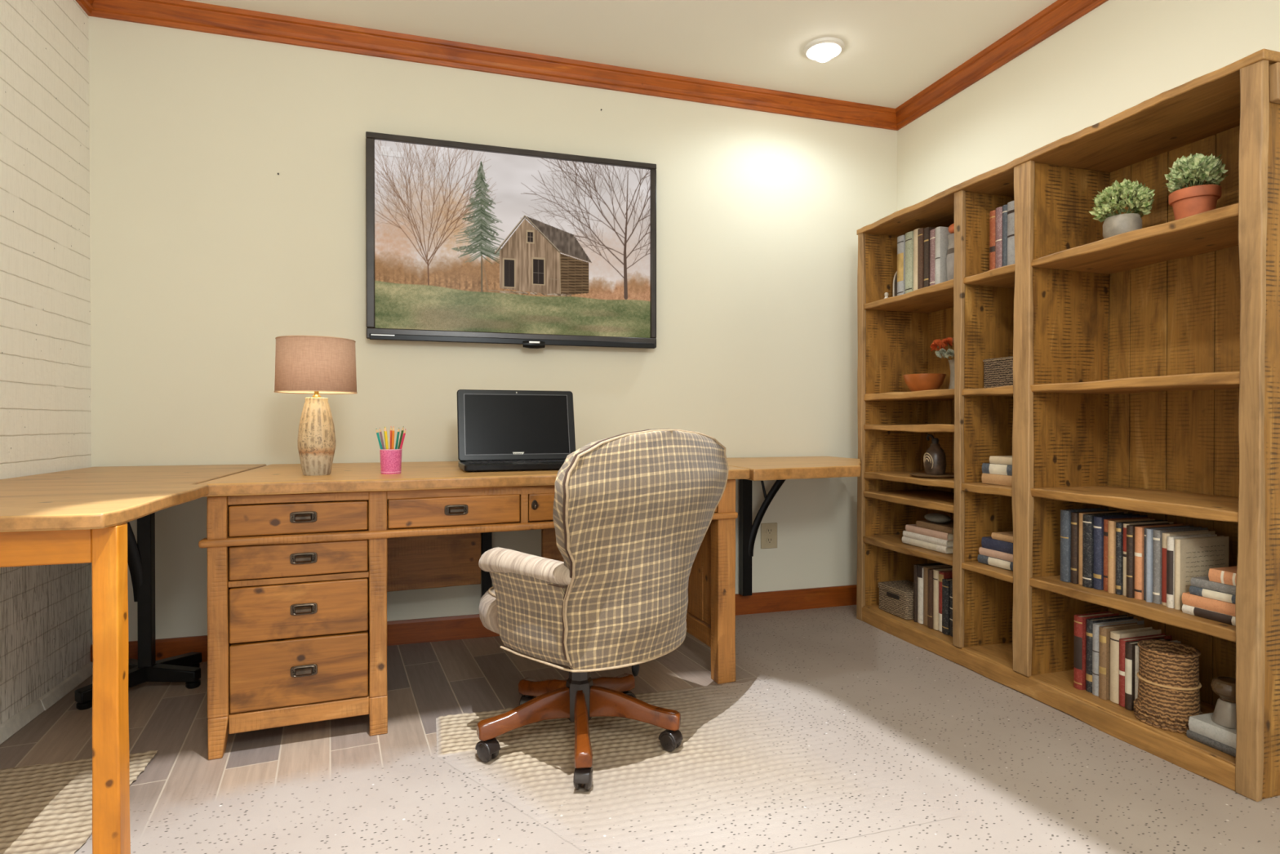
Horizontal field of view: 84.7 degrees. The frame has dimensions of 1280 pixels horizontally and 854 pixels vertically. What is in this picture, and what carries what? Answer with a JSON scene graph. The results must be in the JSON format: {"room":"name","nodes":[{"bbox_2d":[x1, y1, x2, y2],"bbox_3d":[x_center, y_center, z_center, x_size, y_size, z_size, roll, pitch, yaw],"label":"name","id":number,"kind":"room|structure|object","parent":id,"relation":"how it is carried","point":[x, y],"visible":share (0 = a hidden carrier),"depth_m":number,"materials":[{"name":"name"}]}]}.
{"room":"office","nodes":[
{"label":"office","id":0,"kind":"room"},
{"bbox_2d":[0,0,92,724],"bbox_3d":[-1.327,-0.321,0.169,0.120,2.440,4.900,0,0,-17],"label":"wall","id":1,"kind":"structure","parent":0,"point":[46,611],"depth_m":2.21,"materials":[{"name":"white paint"}]},
{"bbox_2d":[0,661,93,744],"bbox_3d":[-1.496,0.871,0.975,0.021,0.043,3.237,0,0,-17],"label":"baseboard","id":2,"kind":"structure","parent":1,"relation":"attached to","point":[10,726],"depth_m":2.19,"materials":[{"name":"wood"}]},
{"bbox_2d":[75,0,93,16],"bbox_3d":[-1.246,-1.500,0.185,0.050,0.083,4.900,0,0,-17],"label":"trim","id":3,"kind":"structure","parent":1,"relation":"attached to","point":[86,5],"depth_m":2.48,"materials":[{"name":"brown wood"}]},
{"bbox_2d":[88,16,897,640],"bbox_3d":[-0.363,-0.344,3.085,3.660,2.440,0.120,0,0,-17],"label":"wall","id":4,"kind":"structure","parent":0,"point":[202,255],"depth_m":2.84,"materials":[{"name":"beige paint"}]},
{"bbox_2d":[90,584,857,662],"bbox_3d":[-0.344,0.829,3.029,3.420,0.095,0.016,0,0,-17],"label":"baseboard","id":5,"kind":"structure","parent":4,"relation":"attached to","point":[400,632],"depth_m":2.90,"materials":[{"name":"brown wood"}]},
{"bbox_2d":[88,0,897,130],"bbox_3d":[-0.339,-1.522,2.995,3.420,0.083,0.050,0,0,-17],"label":"trim","id":6,"kind":"structure","parent":4,"relation":"attached to","point":[175,14],"depth_m":2.88,"materials":[{"name":"brown wood"}]},
{"bbox_2d":[365,131,656,348],"bbox_3d":[-0.503,-0.741,2.929,1.196,0.829,0.084,0,0,-17],"label":"television","id":7,"kind":"object","parent":4,"relation":"attached to","point":[466,242],"visible":1,"depth_m":2.91,"materials":[{"name":"plastic"}]},
{"bbox_2d":[760,522,777,548],"bbox_3d":[0.612,0.514,3.319,0.086,0.120,0.011,0,0,-17],"label":"wall outlet","id":8,"kind":"object","parent":4,"relation":"attached to","point":[768,531],"visible":1,"depth_m":3.32,"materials":[{"name":"beige plastic"}]},
{"bbox_2d":[726,456,861,595],"bbox_3d":[0.655,0.461,2.936,0.758,0.633,0.739,0,0,-17],"label":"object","id":9,"kind":"object","parent":4,"relation":"attached to","point":[780,469],"visible":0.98,"depth_m":3.05,"materials":[{"name":"brown wood"}]},
{"bbox_2d":[184,0,1057,108],"bbox_3d":[0.349,-1.528,0.732,3.660,0.235,5.020,0,0,-17],"label":"ceiling","id":10,"kind":"structure","parent":0,"point":[894,51],"depth_m":2.75,"materials":[{"name":"paint"}]},
{"bbox_2d":[803,37,844,62],"bbox_3d":[0.758,-1.546,2.894,0.166,0.072,0.166,0,0,-17],"label":"recessed light","id":11,"kind":"object","parent":10,"relation":"in","point":[823,49],"visible":1,"depth_m":2.86,"materials":[{"name":"white plastic"}]},
{"bbox_2d":[0,604,1279,853],"bbox_3d":[0.349,0.944,0.751,3.660,0.100,5.020,0,0,-17],"label":"floor","id":12,"kind":"structure","parent":0,"point":[1022,774],"depth_m":1.82,"materials":[{"name":"beige carpet"}]},
{"bbox_2d":[0,750,157,853],"bbox_3d":[-1.404,0.885,1.495,0.426,0.006,0.754,0,0,-17],"label":"rug offcut","id":13,"kind":"object","parent":12,"relation":"on","point":[45,808],"visible":0.79,"depth_m":1.64,"materials":[{"name":"fabric"}]},
{"bbox_2d":[0,463,266,853],"bbox_3d":[-1.452,0.516,1.885,0.611,0.738,1.527,0,0,-17],"label":"table","id":14,"kind":"object","parent":12,"relation":"on","point":[84,515],"visible":0.98,"depth_m":1.30,"materials":[{"name":"brown wood"}]},
{"bbox_2d":[198,461,750,759],"bbox_3d":[-0.511,0.511,2.552,1.724,0.736,0.908,0,0,-21],"label":"writing desk","id":15,"kind":"object","parent":12,"relation":"on","point":[302,569],"visible":0.75,"depth_m":1.98,"materials":[{"name":"brown wood"}]},
{"bbox_2d":[294,513,311,521],"bbox_3d":[-0.928,0.250,1.932,0.044,0.020,0.014,0,0,-21],"label":"handle","id":16,"kind":"object","parent":15,"relation":"on","point":[298,517],"depth_m":1.93,"materials":[{"name":"brown metal"}]},
{"bbox_2d":[294,666,312,675],"bbox_3d":[-0.928,0.676,1.936,0.044,0.020,0.014,0,0,-21],"label":"handle","id":17,"kind":"object","parent":15,"relation":"on","point":[299,671],"depth_m":1.93,"materials":[{"name":"brown metal"}]},
{"bbox_2d":[294,605,312,613],"bbox_3d":[-0.928,0.505,1.934,0.044,0.020,0.014,0,0,-21],"label":"handle","id":18,"kind":"object","parent":15,"relation":"on","point":[298,609],"depth_m":1.93,"materials":[{"name":"brown metal"}]},
{"bbox_2d":[273,335,357,475],"bbox_3d":[-0.991,-0.060,2.149,0.233,0.413,0.233,0,0,-17],"label":"table lamp","id":19,"kind":"object","parent":15,"relation":"on","point":[315,365],"visible":1,"depth_m":2.09,"materials":[{"name":"ceramic"}]},
{"bbox_2d":[379,448,402,474],"bbox_3d":[-0.782,0.108,2.204,0.068,0.077,0.068,0,0,-17],"label":"pencil cup","id":20,"kind":"object","parent":15,"relation":"on","point":[390,459],"visible":0.92,"depth_m":2.18,"materials":[{"name":"pink plastic"}]},
{"bbox_2d":[457,389,575,471],"bbox_3d":[-0.409,0.006,2.442,0.422,0.277,0.281,0,0,-19],"label":"laptop","id":21,"kind":"object","parent":15,"relation":"on","point":[497,429],"visible":0.85,"depth_m":2.52,"materials":[{"name":"black plastic"}]},
{"bbox_2d":[435,677,960,853],"bbox_3d":[0.057,0.882,1.864,1.160,0.006,0.908,0,0,-17],"label":"woven rug","id":22,"kind":"object","parent":12,"relation":"on","point":[756,767],"visible":0.96,"depth_m":1.76,"materials":[{"name":"fabric"}]},
{"bbox_2d":[475,428,728,790],"bbox_3d":[-0.146,0.441,1.997,0.642,0.877,0.675,0,1,40],"label":"office chair","id":23,"kind":"object","parent":22,"relation":"on","point":[633,512],"visible":1,"depth_m":1.75,"materials":[{"name":"fabric"}]},
{"bbox_2d":[475,737,500,755],"bbox_3d":[-0.403,0.841,1.858,0.057,0.029,0.040,0,1,35],"label":"caster wheel","id":24,"kind":"object","parent":23,"relation":"attached to","point":[486,746],"depth_m":1.84,"materials":[{"name":"plastic"}]},
{"bbox_2d":[519,694,535,705],"bbox_3d":[-0.345,0.838,2.156,0.040,0.029,0.057,0,0,5],"label":"caster wheel","id":25,"kind":"object","parent":23,"relation":"attached to","point":[524,698],"depth_m":2.14,"materials":[{"name":"plastic"}]},
{"bbox_2d":[573,766,592,783],"bbox_3d":[-0.138,0.842,1.711,0.040,0.029,0.057,0,0,5],"label":"caster wheel","id":26,"kind":"object","parent":23,"relation":"attached to","point":[582,775],"depth_m":1.69,"materials":[{"name":"plastic"}]},
{"bbox_2d":[658,728,683,744],"bbox_3d":[0.084,0.840,1.917,0.057,0.029,0.040,0,1,35],"label":"caster wheel","id":27,"kind":"object","parent":23,"relation":"attached to","point":[668,736],"depth_m":1.90,"materials":[{"name":"plastic"}]},
{"bbox_2d":[856,48,1279,801],"bbox_3d":[1.398,-0.004,2.471,0.383,1.774,1.635,0,0,-17],"label":"bookcase","id":28,"kind":"object","parent":12,"relation":"on","point":[1146,360],"visible":0.89,"depth_m":2.30,"materials":[{"name":"brown wood"}]},
{"bbox_2d":[878,579,913,619],"bbox_3d":[1.161,0.751,3.060,0.158,0.116,0.202,0,0,-17],"label":"storage box","id":29,"kind":"object","parent":28,"relation":"on","point":[895,597],"visible":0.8,"depth_m":3.02,"materials":[{"name":"grey wicker"}]},
{"bbox_2d":[897,235,905,295],"bbox_3d":[1.208,-0.691,3.064,0.175,0.272,0.042,0,0,-17],"label":"book","id":30,"kind":"object","parent":28,"relation":"on","point":[900,239],"visible":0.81,"depth_m":3.03,"materials":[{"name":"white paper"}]},
{"bbox_2d":[905,231,913,293],"bbox_3d":[1.226,-0.693,3.021,0.175,0.276,0.045,0,0,-17],"label":"book","id":31,"kind":"object","parent":28,"relation":"on","point":[909,235],"visible":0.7,"depth_m":2.99,"materials":[{"name":"paper"}]},
{"bbox_2d":[913,228,919,290],"bbox_3d":[1.244,-0.693,2.980,0.174,0.278,0.037,0,0,-17],"label":"book","id":32,"kind":"object","parent":28,"relation":"on","point":[915,231],"visible":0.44,"depth_m":2.96,"materials":[{"name":"paper"}]},
{"bbox_2d":[917,227,924,288],"bbox_3d":[1.245,-0.689,2.942,0.175,0.270,0.029,0,0,-17],"label":"book","id":33,"kind":"object","parent":28,"relation":"on","point":[921,231],"visible":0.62,"depth_m":2.91,"materials":[{"name":"paper"}]},
{"bbox_2d":[902,373,946,391],"bbox_3d":[1.200,-0.183,2.963,0.170,0.074,0.170,0,0,-17],"label":"bowl","id":34,"kind":"object","parent":28,"relation":"on","point":[927,381],"visible":0.81,"depth_m":2.90,"materials":[{"name":"orange ceramic"}]},
{"bbox_2d":[902,536,953,553],"bbox_3d":[1.245,0.481,2.898,0.185,0.026,0.265,0,0,-17],"label":"book","id":35,"kind":"object","parent":28,"relation":"on","point":[931,546],"visible":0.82,"depth_m":2.84,"materials":[{"name":"paper"}]},
{"bbox_2d":[902,530,953,546],"bbox_3d":[1.247,0.455,2.895,0.184,0.025,0.262,0,0,-17],"label":"book","id":36,"kind":"object","parent":35,"relation":"on","point":[907,534],"visible":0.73,"depth_m":2.84,"materials":[{"name":"paper"}]},
{"bbox_2d":[905,524,953,540],"bbox_3d":[1.247,0.429,2.886,0.174,0.027,0.250,0,0,-17],"label":"book","id":37,"kind":"object","parent":36,"relation":"on","point":[908,527],"visible":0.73,"depth_m":2.84,"materials":[{"name":"paper"}]},
{"bbox_2d":[915,519,953,533],"bbox_3d":[1.260,0.403,2.849,0.164,0.024,0.210,0,0,-17],"label":"book","id":38,"kind":"object","parent":37,"relation":"on","point":[948,527],"visible":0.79,"depth_m":2.83,"materials":[{"name":"paper"}]},
{"bbox_2d":[924,512,951,523],"bbox_3d":[1.212,0.371,2.858,0.084,0.038,0.124,0,0,-17],"label":"stone","id":39,"kind":"object","parent":38,"relation":"on","point":[933,517],"visible":1,"depth_m":2.82,"materials":[{"name":"stone"}]},
{"bbox_2d":[924,226,935,287],"bbox_3d":[1.258,-0.687,2.915,0.175,0.266,0.028,0,0,-17],"label":"book","id":40,"kind":"object","parent":28,"relation":"on","point":[926,230],"visible":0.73,"depth_m":2.88,"materials":[{"name":"paper"}]},
{"bbox_2d":[917,564,942,623],"bbox_3d":[1.236,0.691,2.925,0.175,0.239,0.028,0,0,-17],"label":"book","id":41,"kind":"object","parent":28,"relation":"on","point":[920,568],"visible":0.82,"depth_m":2.89,"materials":[{"name":"paper"}]},
{"bbox_2d":[913,562,947,622],"bbox_3d":[1.226,0.692,2.947,0.174,0.236,0.018,0,0,-17],"label":"book","id":42,"kind":"object","parent":28,"relation":"on","point":[915,566],"visible":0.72,"depth_m":2.92,"materials":[{"name":"paper"}]},
{"bbox_2d":[909,472,954,477],"bbox_3d":[1.214,0.199,2.886,0.200,0.008,0.200,0,0,-17],"label":"plate","id":43,"kind":"object","parent":28,"relation":"on","point":[916,474],"visible":0.65,"depth_m":2.83,"materials":[{"name":"brown wood"}]},
{"bbox_2d":[923,434,946,475],"bbox_3d":[1.213,0.112,2.885,0.085,0.165,0.086,0,1,35],"label":"bottle","id":44,"kind":"object","parent":43,"relation":"on","point":[935,457],"visible":1,"depth_m":2.86,"materials":[{"name":"ceramic"}]},
{"bbox_2d":[929,228,935,285],"bbox_3d":[1.274,-0.679,2.881,0.175,0.250,0.039,0,0,-17],"label":"book","id":45,"kind":"object","parent":28,"relation":"on","point":[932,233],"visible":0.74,"depth_m":2.86,"materials":[{"name":"paper"}]},
{"bbox_2d":[923,564,952,625],"bbox_3d":[1.250,0.692,2.894,0.174,0.236,0.033,0,0,-17],"label":"book","id":46,"kind":"object","parent":28,"relation":"on","point":[925,568],"visible":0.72,"depth_m":2.87,"materials":[{"name":"paper"}]},
{"bbox_2d":[927,567,952,628],"bbox_3d":[1.252,0.694,2.861,0.175,0.234,0.025,0,0,-17],"label":"book","id":47,"kind":"object","parent":28,"relation":"on","point":[930,620],"visible":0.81,"depth_m":2.83,"materials":[{"name":"paper"}]},
{"bbox_2d":[934,226,951,284],"bbox_3d":[1.275,-0.677,2.843,0.175,0.248,0.029,0,0,-17],"label":"book","id":48,"kind":"object","parent":28,"relation":"on","point":[941,233],"visible":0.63,"depth_m":2.81,"materials":[{"name":"paper"}]},
{"bbox_2d":[933,568,952,630],"bbox_3d":[1.263,0.692,2.836,0.175,0.238,0.025,0,0,-17],"label":"book","id":49,"kind":"object","parent":28,"relation":"on","point":[935,571],"visible":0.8,"depth_m":2.81,"materials":[{"name":"paper"}]},
{"bbox_2d":[938,569,952,631],"bbox_3d":[1.275,0.693,2.811,0.175,0.236,0.027,0,0,-17],"label":"book","id":50,"kind":"object","parent":28,"relation":"on","point":[942,574],"visible":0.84,"depth_m":2.78,"materials":[{"name":"paper"}]},
{"bbox_2d":[942,577,952,635],"bbox_3d":[1.277,0.705,2.777,0.175,0.212,0.035,0,0,-17],"label":"book","id":51,"kind":"object","parent":28,"relation":"on","point":[945,582],"visible":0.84,"depth_m":2.75,"materials":[{"name":"paper"}]},
{"bbox_2d":[946,233,954,280],"bbox_3d":[1.258,-0.655,2.771,0.088,0.205,0.088,0,0,26],"label":"book","id":52,"kind":"object","parent":28,"relation":"on","point":[950,251],"visible":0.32,"depth_m":2.75,"materials":[{"name":"grey paper"}]},
{"bbox_2d":[949,579,952,636],"bbox_3d":[1.292,0.704,2.741,0.175,0.216,0.036,0,0,-17],"label":"book","id":53,"kind":"object","parent":28,"relation":"on","point":[951,580],"visible":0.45,"depth_m":2.72,"materials":[{"name":"paper"}]},
{"bbox_2d":[947,359,954,389],"bbox_3d":[1.300,-0.211,2.891,0.056,0.130,0.056,0,0,-17],"label":"flower vase","id":54,"kind":"object","parent":28,"relation":"on","point":[951,362],"visible":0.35,"depth_m":2.88,"materials":[{"name":"grey ceramic"}]},
{"bbox_2d":[989,209,995,270],"bbox_3d":[1.353,-0.667,2.568,0.165,0.232,0.026,0,0,-17],"label":"book","id":55,"kind":"object","parent":28,"relation":"on","point":[992,214],"visible":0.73,"depth_m":2.54,"materials":[{"name":"paper"}]},
{"bbox_2d":[977,554,1013,570],"bbox_3d":[1.354,0.483,2.512,0.175,0.028,0.200,0,0,-17],"label":"book","id":56,"kind":"object","parent":28,"relation":"on","point":[992,561],"visible":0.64,"depth_m":2.50,"materials":[{"name":"paper"}]},
{"bbox_2d":[978,546,1013,561],"bbox_3d":[1.358,0.456,2.513,0.174,0.026,0.195,0,0,-17],"label":"book","id":57,"kind":"object","parent":56,"relation":"on","point":[984,551],"visible":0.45,"depth_m":2.50,"materials":[{"name":"paper"}]},
{"bbox_2d":[981,536,1013,554],"bbox_3d":[1.358,0.423,2.510,0.164,0.038,0.185,0,0,-17],"label":"book","id":58,"kind":"object","parent":57,"relation":"on","point":[987,542],"visible":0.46,"depth_m":2.50,"materials":[{"name":"paper"}]},
{"bbox_2d":[991,531,1013,542],"bbox_3d":[1.364,0.393,2.489,0.154,0.022,0.145,0,0,-17],"label":"book","id":59,"kind":"object","parent":58,"relation":"on","point":[1007,536],"visible":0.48,"depth_m":2.50,"materials":[{"name":"paper"}]},
{"bbox_2d":[981,472,1012,485],"bbox_3d":[1.354,0.187,2.504,0.164,0.036,0.180,0,0,-17],"label":"book","id":60,"kind":"object","parent":28,"relation":"on","point":[998,479],"visible":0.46,"depth_m":2.50,"materials":[{"name":"paper"}]},
{"bbox_2d":[982,462,1012,475],"bbox_3d":[1.354,0.151,2.504,0.165,0.036,0.178,0,0,-17],"label":"book","id":61,"kind":"object","parent":60,"relation":"on","point":[987,468],"visible":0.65,"depth_m":2.50,"materials":[{"name":"paper"}]},
{"bbox_2d":[989,455,1012,465],"bbox_3d":[1.354,0.119,2.487,0.144,0.027,0.150,0,0,-17],"label":"book","id":62,"kind":"object","parent":61,"relation":"on","point":[1001,460],"visible":0.48,"depth_m":2.49,"materials":[{"name":"paper"}]},
{"bbox_2d":[982,356,1013,388],"bbox_3d":[1.355,-0.196,2.537,0.148,0.105,0.168,0,0,-17],"label":"storage basket","id":63,"kind":"object","parent":28,"relation":"on","point":[997,372],"visible":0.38,"depth_m":2.52,"materials":[{"name":"wicker"}]},
{"bbox_2d":[995,206,1002,268],"bbox_3d":[1.362,-0.669,2.540,0.165,0.236,0.029,0,0,-17],"label":"book","id":64,"kind":"object","parent":28,"relation":"on","point":[998,259],"visible":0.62,"depth_m":2.51,"materials":[{"name":"paper"}]},
{"bbox_2d":[1002,204,1007,266],"bbox_3d":[1.369,-0.669,2.514,0.165,0.236,0.021,0,0,-17],"label":"book","id":65,"kind":"object","parent":28,"relation":"on","point":[1005,206],"visible":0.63,"depth_m":2.49,"materials":[{"name":"paper"}]},
{"bbox_2d":[1007,200,1014,265],"bbox_3d":[1.378,-0.671,2.486,0.165,0.240,0.035,0,0,-17],"label":"book","id":66,"kind":"object","parent":28,"relation":"on","point":[1011,208],"visible":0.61,"depth_m":2.46,"materials":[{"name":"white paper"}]},
{"bbox_2d":[1060,507,1108,582],"bbox_3d":[1.428,0.378,2.258,0.170,0.226,0.030,0,0,-17],"label":"book","id":67,"kind":"object","parent":28,"relation":"on","point":[1065,514],"visible":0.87,"depth_m":2.23,"materials":[{"name":"paper"}]},
{"bbox_2d":[1071,510,1115,583],"bbox_3d":[1.452,0.380,2.235,0.190,0.222,0.021,0,0,-17],"label":"book","id":68,"kind":"object","parent":28,"relation":"on","point":[1074,515],"visible":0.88,"depth_m":2.20,"materials":[{"name":"paper"}]},
{"bbox_2d":[1073,611,1119,689],"bbox_3d":[1.436,0.703,2.210,0.155,0.226,0.029,0,0,-17],"label":"book","id":69,"kind":"object","parent":28,"relation":"on","point":[1080,620],"visible":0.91,"depth_m":2.18,"materials":[{"name":"paper"}]},
{"bbox_2d":[1078,511,1128,584],"bbox_3d":[1.460,0.380,2.213,0.179,0.223,0.022,0,0,-17],"label":"book","id":70,"kind":"object","parent":28,"relation":"on","point":[1080,553],"visible":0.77,"depth_m":2.19,"materials":[{"name":"paper"}]},
{"bbox_2d":[1082,511,1132,587],"bbox_3d":[1.452,0.381,2.181,0.170,0.222,0.030,0,0,-17],"label":"book","id":71,"kind":"object","parent":28,"relation":"on","point":[1087,519],"visible":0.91,"depth_m":2.15,"materials":[{"name":"paper"}]},
{"bbox_2d":[1085,614,1133,693],"bbox_3d":[1.462,0.705,2.185,0.170,0.222,0.023,0,0,-17],"label":"book","id":72,"kind":"object","parent":28,"relation":"on","point":[1090,621],"visible":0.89,"depth_m":2.16,"materials":[{"name":"paper"}]},
{"bbox_2d":[1092,617,1143,696],"bbox_3d":[1.472,0.708,2.161,0.185,0.216,0.023,0,0,-17],"label":"book","id":73,"kind":"object","parent":28,"relation":"on","point":[1095,628],"visible":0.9,"depth_m":2.14,"materials":[{"name":"white paper"}]},
{"bbox_2d":[1093,514,1146,590],"bbox_3d":[1.476,0.382,2.157,0.190,0.219,0.026,0,0,-17],"label":"book","id":74,"kind":"object","parent":28,"relation":"on","point":[1098,574],"visible":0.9,"depth_m":2.13,"materials":[{"name":"paper"}]},
{"bbox_2d":[1098,622,1143,699],"bbox_3d":[1.460,0.709,2.130,0.155,0.214,0.023,0,0,-17],"label":"book","id":75,"kind":"object","parent":28,"relation":"on","point":[1104,631],"visible":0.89,"depth_m":2.10,"materials":[{"name":"paper"}]},
{"bbox_2d":[1088,178,1155,239],"bbox_3d":[1.474,-0.651,2.147,0.168,0.205,0.162,0,1,39],"label":"potted plant","id":76,"kind":"object","parent":28,"relation":"on","point":[1114,224],"visible":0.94,"depth_m":2.11,"materials":[{"name":"green plant"}]},
{"bbox_2d":[1103,516,1154,591],"bbox_3d":[1.484,0.385,2.132,0.180,0.214,0.022,0,0,-17],"label":"book","id":77,"kind":"object","parent":28,"relation":"on","point":[1105,521],"visible":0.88,"depth_m":2.11,"materials":[{"name":"paper"}]},
{"bbox_2d":[1107,518,1155,593],"bbox_3d":[1.474,0.385,2.106,0.170,0.214,0.018,0,0,-17],"label":"book","id":78,"kind":"object","parent":28,"relation":"on","point":[1111,523],"visible":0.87,"depth_m":2.08,"materials":[{"name":"paper"}]},
{"bbox_2d":[1110,626,1161,703],"bbox_3d":[1.486,0.713,2.105,0.170,0.206,0.030,0,0,-17],"label":"book","id":79,"kind":"object","parent":28,"relation":"on","point":[1115,636],"visible":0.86,"depth_m":2.08,"materials":[{"name":"paper"}]},
{"bbox_2d":[1115,520,1167,595],"bbox_3d":[1.495,0.387,2.093,0.190,0.211,0.016,0,0,-17],"label":"book","id":80,"kind":"object","parent":28,"relation":"on","point":[1119,526],"visible":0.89,"depth_m":2.06,"materials":[{"name":"paper"}]},
{"bbox_2d":[1119,633,1171,706],"bbox_3d":[1.496,0.720,2.080,0.185,0.194,0.021,0,0,-17],"label":"book","id":81,"kind":"object","parent":28,"relation":"on","point":[1122,641],"visible":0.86,"depth_m":2.05,"materials":[{"name":"paper"}]},
{"bbox_2d":[1124,637,1170,710],"bbox_3d":[1.484,0.721,2.052,0.155,0.192,0.020,0,0,-17],"label":"book","id":82,"kind":"object","parent":28,"relation":"on","point":[1130,646],"visible":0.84,"depth_m":2.02,"materials":[{"name":"paper"}]},
{"bbox_2d":[1122,520,1173,595],"bbox_3d":[1.502,0.388,2.075,0.180,0.210,0.018,0,0,-17],"label":"book","id":83,"kind":"object","parent":28,"relation":"on","point":[1124,591],"visible":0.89,"depth_m":2.05,"materials":[{"name":"paper"}]},
{"bbox_2d":[1126,522,1174,597],"bbox_3d":[1.491,0.389,2.051,0.170,0.208,0.018,0,0,-17],"label":"book","id":84,"kind":"object","parent":28,"relation":"on","point":[1130,528],"visible":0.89,"depth_m":2.02,"materials":[{"name":"paper"}]},
{"bbox_2d":[1134,640,1180,699],"bbox_3d":[1.506,0.723,2.042,0.169,0.188,0.011,0,0,-17],"label":"book","id":85,"kind":"object","parent":28,"relation":"on","point":[1136,646],"visible":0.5,"depth_m":2.02,"materials":[{"name":"paper"}]},
{"bbox_2d":[1134,523,1186,599],"bbox_3d":[1.513,0.389,2.035,0.190,0.207,0.021,0,0,-17],"label":"book","id":86,"kind":"object","parent":28,"relation":"on","point":[1139,531],"visible":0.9,"depth_m":2.00,"materials":[{"name":"paper"}]},
{"bbox_2d":[1133,639,1203,733],"bbox_3d":[1.463,0.713,1.942,0.153,0.210,0.161,0,0,-17],"label":"basket","id":87,"kind":"object","parent":28,"relation":"on","point":[1169,685],"visible":0.83,"depth_m":1.89,"materials":[{"name":"wicker"}]},
{"bbox_2d":[1143,524,1193,599],"bbox_3d":[1.519,0.390,2.017,0.180,0.206,0.014,0,0,-17],"label":"book","id":88,"kind":"object","parent":28,"relation":"on","point":[1189,526],"visible":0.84,"depth_m":1.99,"materials":[{"name":"paper"}]},
{"bbox_2d":[1146,526,1193,602],"bbox_3d":[1.508,0.390,1.998,0.169,0.206,0.013,0,0,-17],"label":"book","id":89,"kind":"object","parent":28,"relation":"on","point":[1149,531],"visible":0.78,"depth_m":1.97,"materials":[{"name":"paper"}]},
{"bbox_2d":[1152,526,1208,604],"bbox_3d":[1.528,0.390,1.985,0.190,0.206,0.019,0,0,-17],"label":"book","id":90,"kind":"object","parent":28,"relation":"on","point":[1157,533],"visible":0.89,"depth_m":1.96,"materials":[{"name":"paper"}]},
{"bbox_2d":[1161,529,1215,605],"bbox_3d":[1.535,0.393,1.965,0.180,0.200,0.020,0,0,-17],"label":"book","id":91,"kind":"object","parent":28,"relation":"on","point":[1165,535],"visible":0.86,"depth_m":1.94,"materials":[{"name":"paper"}]},
{"bbox_2d":[1166,533,1217,608],"bbox_3d":[1.525,0.397,1.940,0.170,0.194,0.017,0,0,-17],"label":"book","id":92,"kind":"object","parent":28,"relation":"on","point":[1170,540],"visible":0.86,"depth_m":1.91,"materials":[{"name":"paper"}]},
{"bbox_2d":[1164,153,1228,220],"bbox_3d":[1.545,-0.658,1.957,0.138,0.223,0.138,0,0,-17],"label":"potted plant","id":93,"kind":"object","parent":28,"relation":"on","point":[1187,201],"visible":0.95,"depth_m":1.92,"materials":[{"name":"green plant"}]},
{"bbox_2d":[1174,535,1228,609],"bbox_3d":[1.543,0.399,1.927,0.189,0.190,0.015,0,0,-17],"label":"book","id":94,"kind":"object","parent":28,"relation":"on","point":[1194,557],"visible":0.73,"depth_m":1.91,"materials":[{"name":"paper"}]},
{"bbox_2d":[1182,604,1235,626],"bbox_3d":[1.547,0.483,1.821,0.175,0.022,0.150,0,0,-17],"label":"book","id":95,"kind":"object","parent":28,"relation":"on","point":[1227,619],"visible":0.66,"depth_m":1.80,"materials":[{"name":"paper"}]},
{"bbox_2d":[1182,591,1235,616],"bbox_3d":[1.549,0.457,1.823,0.174,0.030,0.150,0,0,-17],"label":"book","id":96,"kind":"object","parent":95,"relation":"on","point":[1218,606],"visible":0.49,"depth_m":1.81,"materials":[{"name":"paper"}]},
{"bbox_2d":[1189,585,1235,604],"bbox_3d":[1.548,0.431,1.815,0.160,0.021,0.134,0,0,-17],"label":"book","id":97,"kind":"object","parent":96,"relation":"on","point":[1217,595],"visible":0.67,"depth_m":1.80,"materials":[{"name":"paper"}]},
{"bbox_2d":[1190,576,1235,595],"bbox_3d":[1.550,0.409,1.814,0.159,0.022,0.132,0,0,-17],"label":"book","id":98,"kind":"object","parent":97,"relation":"on","point":[1203,582],"visible":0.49,"depth_m":1.81,"materials":[{"name":"paper"}]},
{"bbox_2d":[1208,565,1236,586],"bbox_3d":[1.541,0.382,1.788,0.125,0.032,0.090,0,0,-17],"label":"book","id":99,"kind":"object","parent":98,"relation":"on","point":[1228,575],"visible":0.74,"depth_m":1.79,"materials":[{"name":"paper"}]},
{"bbox_2d":[1186,728,1235,756],"bbox_3d":[1.557,0.809,1.816,0.204,0.020,0.132,0,0,-17],"label":"book","id":100,"kind":"object","parent":28,"relation":"on","point":[1196,736],"visible":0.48,"depth_m":1.79,"materials":[{"name":"paper"}]},
{"bbox_2d":[1188,712,1236,748],"bbox_3d":[1.560,0.780,1.815,0.204,0.036,0.128,0,0,-17],"label":"book","id":101,"kind":"object","parent":100,"relation":"on","point":[1202,724],"visible":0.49,"depth_m":1.80,"materials":[{"name":"paper"}]},
{"bbox_2d":[1210,675,1236,728],"bbox_3d":[1.516,0.705,1.801,0.080,0.112,0.080,0,0,-17],"label":"vase","id":102,"kind":"object","parent":101,"relation":"on","point":[1224,712],"visible":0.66,"depth_m":1.79,"materials":[{"name":"brown"}]},
{"bbox_2d":[897,0,1279,211],"bbox_3d":[2.060,-0.329,1.198,0.120,2.440,4.900,0,0,-17],"label":"wall","id":103,"kind":"structure","parent":0,"point":[1121,55],"depth_m":2.54,"materials":[{"name":"beige paint"}]},
{"bbox_2d":[895,0,1108,130],"bbox_3d":[1.979,-1.508,1.164,0.050,0.083,4.900,0,0,-17],"label":"trim","id":104,"kind":"structure","parent":103,"relation":"attached to","point":[1060,14],"depth_m":2.86,"materials":[{"name":"brown wood"}]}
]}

